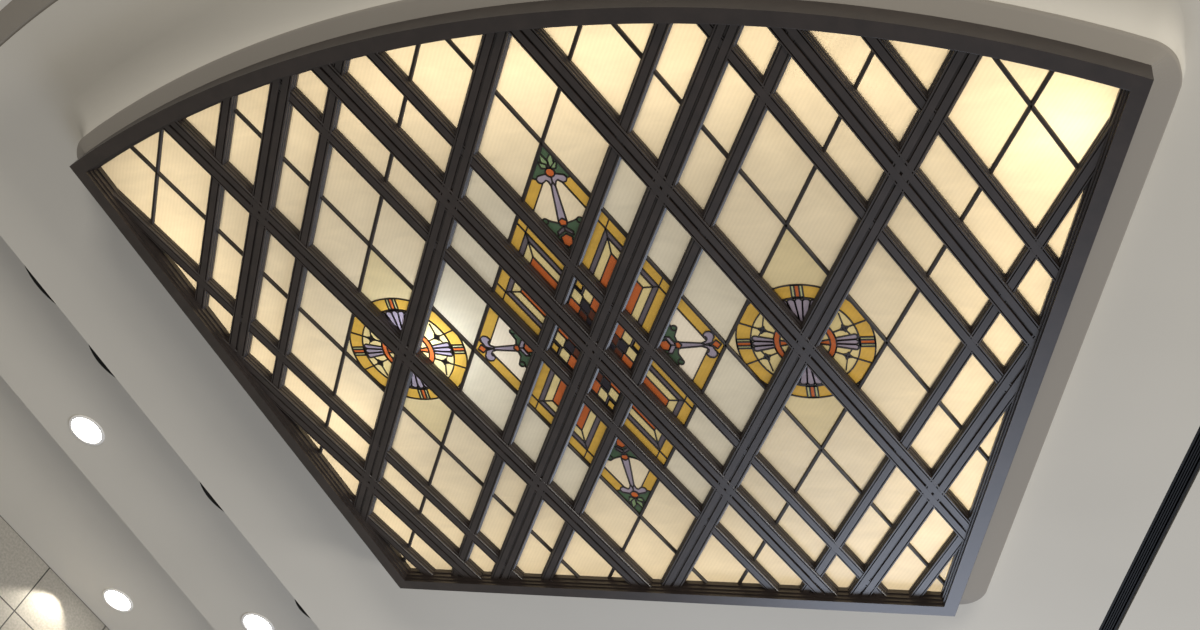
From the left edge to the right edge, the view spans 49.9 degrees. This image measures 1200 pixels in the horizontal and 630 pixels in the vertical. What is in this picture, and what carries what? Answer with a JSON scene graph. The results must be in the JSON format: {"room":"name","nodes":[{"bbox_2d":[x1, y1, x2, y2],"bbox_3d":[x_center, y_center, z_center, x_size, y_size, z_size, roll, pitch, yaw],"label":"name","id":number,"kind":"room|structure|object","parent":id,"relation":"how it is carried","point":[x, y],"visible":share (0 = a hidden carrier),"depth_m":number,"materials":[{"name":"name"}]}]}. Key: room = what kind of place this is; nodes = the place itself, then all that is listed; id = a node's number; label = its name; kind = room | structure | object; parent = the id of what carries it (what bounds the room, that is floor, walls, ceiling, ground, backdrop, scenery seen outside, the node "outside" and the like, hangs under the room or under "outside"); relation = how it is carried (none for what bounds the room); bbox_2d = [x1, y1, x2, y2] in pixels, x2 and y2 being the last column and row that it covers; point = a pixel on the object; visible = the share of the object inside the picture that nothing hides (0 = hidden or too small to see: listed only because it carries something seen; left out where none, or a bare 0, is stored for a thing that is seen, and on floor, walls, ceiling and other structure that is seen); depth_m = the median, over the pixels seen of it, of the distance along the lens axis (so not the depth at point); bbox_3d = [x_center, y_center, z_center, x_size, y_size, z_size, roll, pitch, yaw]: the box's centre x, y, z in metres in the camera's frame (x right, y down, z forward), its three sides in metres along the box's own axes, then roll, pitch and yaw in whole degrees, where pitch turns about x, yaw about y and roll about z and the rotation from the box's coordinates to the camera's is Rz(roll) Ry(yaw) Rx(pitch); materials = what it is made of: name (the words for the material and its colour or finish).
{"room":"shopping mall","nodes":[
{"label":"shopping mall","id":0,"kind":"room"},
{"bbox_2d":[0,0,11,10],"bbox_3d":[-2.047,-3.116,7.452,10.436,0.084,2.975,-9,-59,24],"label":"ceiling","id":1,"kind":"structure","parent":0,"point":[3,3],"depth_m":8.80,"materials":[{"name":"white paint"}]},
{"bbox_2d":[0,0,57,46],"bbox_3d":[-1.703,-2.219,7.897,8.682,0.206,1.250,-9,-59,24],"label":"trim","id":2,"kind":"structure","parent":1,"relation":"attached to","point":[16,14],"depth_m":8.72,"materials":[{"name":"paint"}]},
{"bbox_2d":[0,516,109,629],"bbox_3d":[-7.389,4.760,9.771,0.124,9.232,11.200,-19,-63,29],"label":"wall","id":3,"kind":"structure","parent":0,"point":[33,596],"depth_m":13.37,"materials":[{"name":"beige tile"}]},
{"bbox_2d":[0,376,214,629],"bbox_3d":[-5.442,1.413,12.627,2.227,0.084,10.207,-19,-63,29],"label":"ceiling","id":4,"kind":"structure","parent":0,"point":[45,497],"depth_m":13.11,"materials":[{"name":"paint"}]},
{"bbox_2d":[103,588,132,611],"bbox_3d":[-5.088,3.011,13.617,0.347,0.011,0.347,-2,-56,20],"label":"recessed light","id":5,"kind":"object","parent":4,"relation":"in","point":[114,598],"visible":1,"depth_m":13.61,"materials":[{"name":"white glass"}]},
{"bbox_2d":[0,236,319,629],"bbox_3d":[-3.839,1.568,11.933,1.698,0.364,9.974,-16,-62,28],"label":"ceiling","id":6,"kind":"structure","parent":0,"point":[48,364],"depth_m":11.69,"materials":[{"name":"paint"}]},
{"bbox_2d":[69,415,104,444],"bbox_3d":[-4.595,1.033,11.553,0.347,0.011,0.347,-2,-56,20],"label":"recessed light","id":7,"kind":"object","parent":6,"relation":"in","point":[84,428],"visible":1,"depth_m":11.55,"materials":[{"name":"white glass"}]},
{"bbox_2d":[241,613,273,629],"bbox_3d":[-3.340,3.029,12.596,0.347,0.011,0.347,-2,-56,20],"label":"recessed light","id":8,"kind":"object","parent":6,"relation":"in","point":[250,621],"visible":1,"depth_m":12.57,"materials":[{"name":"white glass"}]},
{"bbox_2d":[0,0,1199,629],"bbox_3d":[0.137,0.797,9.502,9.627,0.525,8.505,-2,-56,20],"label":"ceiling","id":9,"kind":"structure","parent":0,"point":[1126,419],"depth_m":9.01,"materials":[{"name":"paint"}]},
{"bbox_2d":[24,265,54,302],"bbox_3d":[-4.405,-0.249,10.147,0.039,0.039,0.366,-16,-62,28],"label":"ceiling vent","id":10,"kind":"object","parent":9,"relation":"in","point":[39,286],"depth_m":10.13,"materials":[{"name":"black metal"}]},
{"bbox_2d":[88,344,114,376],"bbox_3d":[-4.048,0.364,10.476,0.045,0.039,0.338,-16,-62,28],"label":"ceiling vent","id":11,"kind":"object","parent":9,"relation":"in","point":[104,366],"depth_m":10.46,"materials":[{"name":"black metal"}]},
{"bbox_2d":[199,481,222,510],"bbox_3d":[-3.350,1.549,11.111,0.043,0.039,0.343,-16,-62,28],"label":"ceiling vent","id":12,"kind":"object","parent":9,"relation":"in","point":[209,496],"depth_m":11.10,"materials":[{"name":"black metal"}]},
{"bbox_2d":[295,600,310,618],"bbox_3d":[-2.694,2.658,11.703,0.034,0.039,0.238,-16,-62,28],"label":"ceiling vent","id":13,"kind":"object","parent":9,"relation":"in","point":[297,603],"depth_m":11.68,"materials":[{"name":"black metal"}]},
{"bbox_2d":[69,0,1153,615],"bbox_3d":[-0.042,0.190,8.560,6.783,0.175,4.677,-2,-56,20],"label":"stained glass laylight","id":14,"kind":"object","parent":9,"relation":"in","point":[761,303],"visible":1,"depth_m":8.22,"materials":[{"name":"beige glass"}]},
{"bbox_2d":[77,0,1181,603],"bbox_3d":[0.021,0.089,8.744,7.093,0.273,4.918,-2,-56,20],"label":"ceiling recess edge","id":15,"kind":"structure","parent":9,"relation":"attached to","point":[1166,67],"depth_m":7.55,"materials":[{"name":"paint"}]},
{"bbox_2d":[1099,427,1199,629],"bbox_3d":[3.739,1.378,8.622,0.105,0.070,6.610,13,-52,9],"label":"ceiling vent","id":16,"kind":"object","parent":9,"relation":"in","point":[1190,464],"visible":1,"depth_m":8.66,"materials":[{"name":"black metal"}]},
{"bbox_2d":[1116,466,1199,629],"bbox_3d":[5.379,1.462,8.139,3.214,0.084,9.468,13,-52,9],"label":"ceiling","id":17,"kind":"structure","parent":0,"point":[1167,596],"depth_m":8.84,"materials":[{"name":"paint"}]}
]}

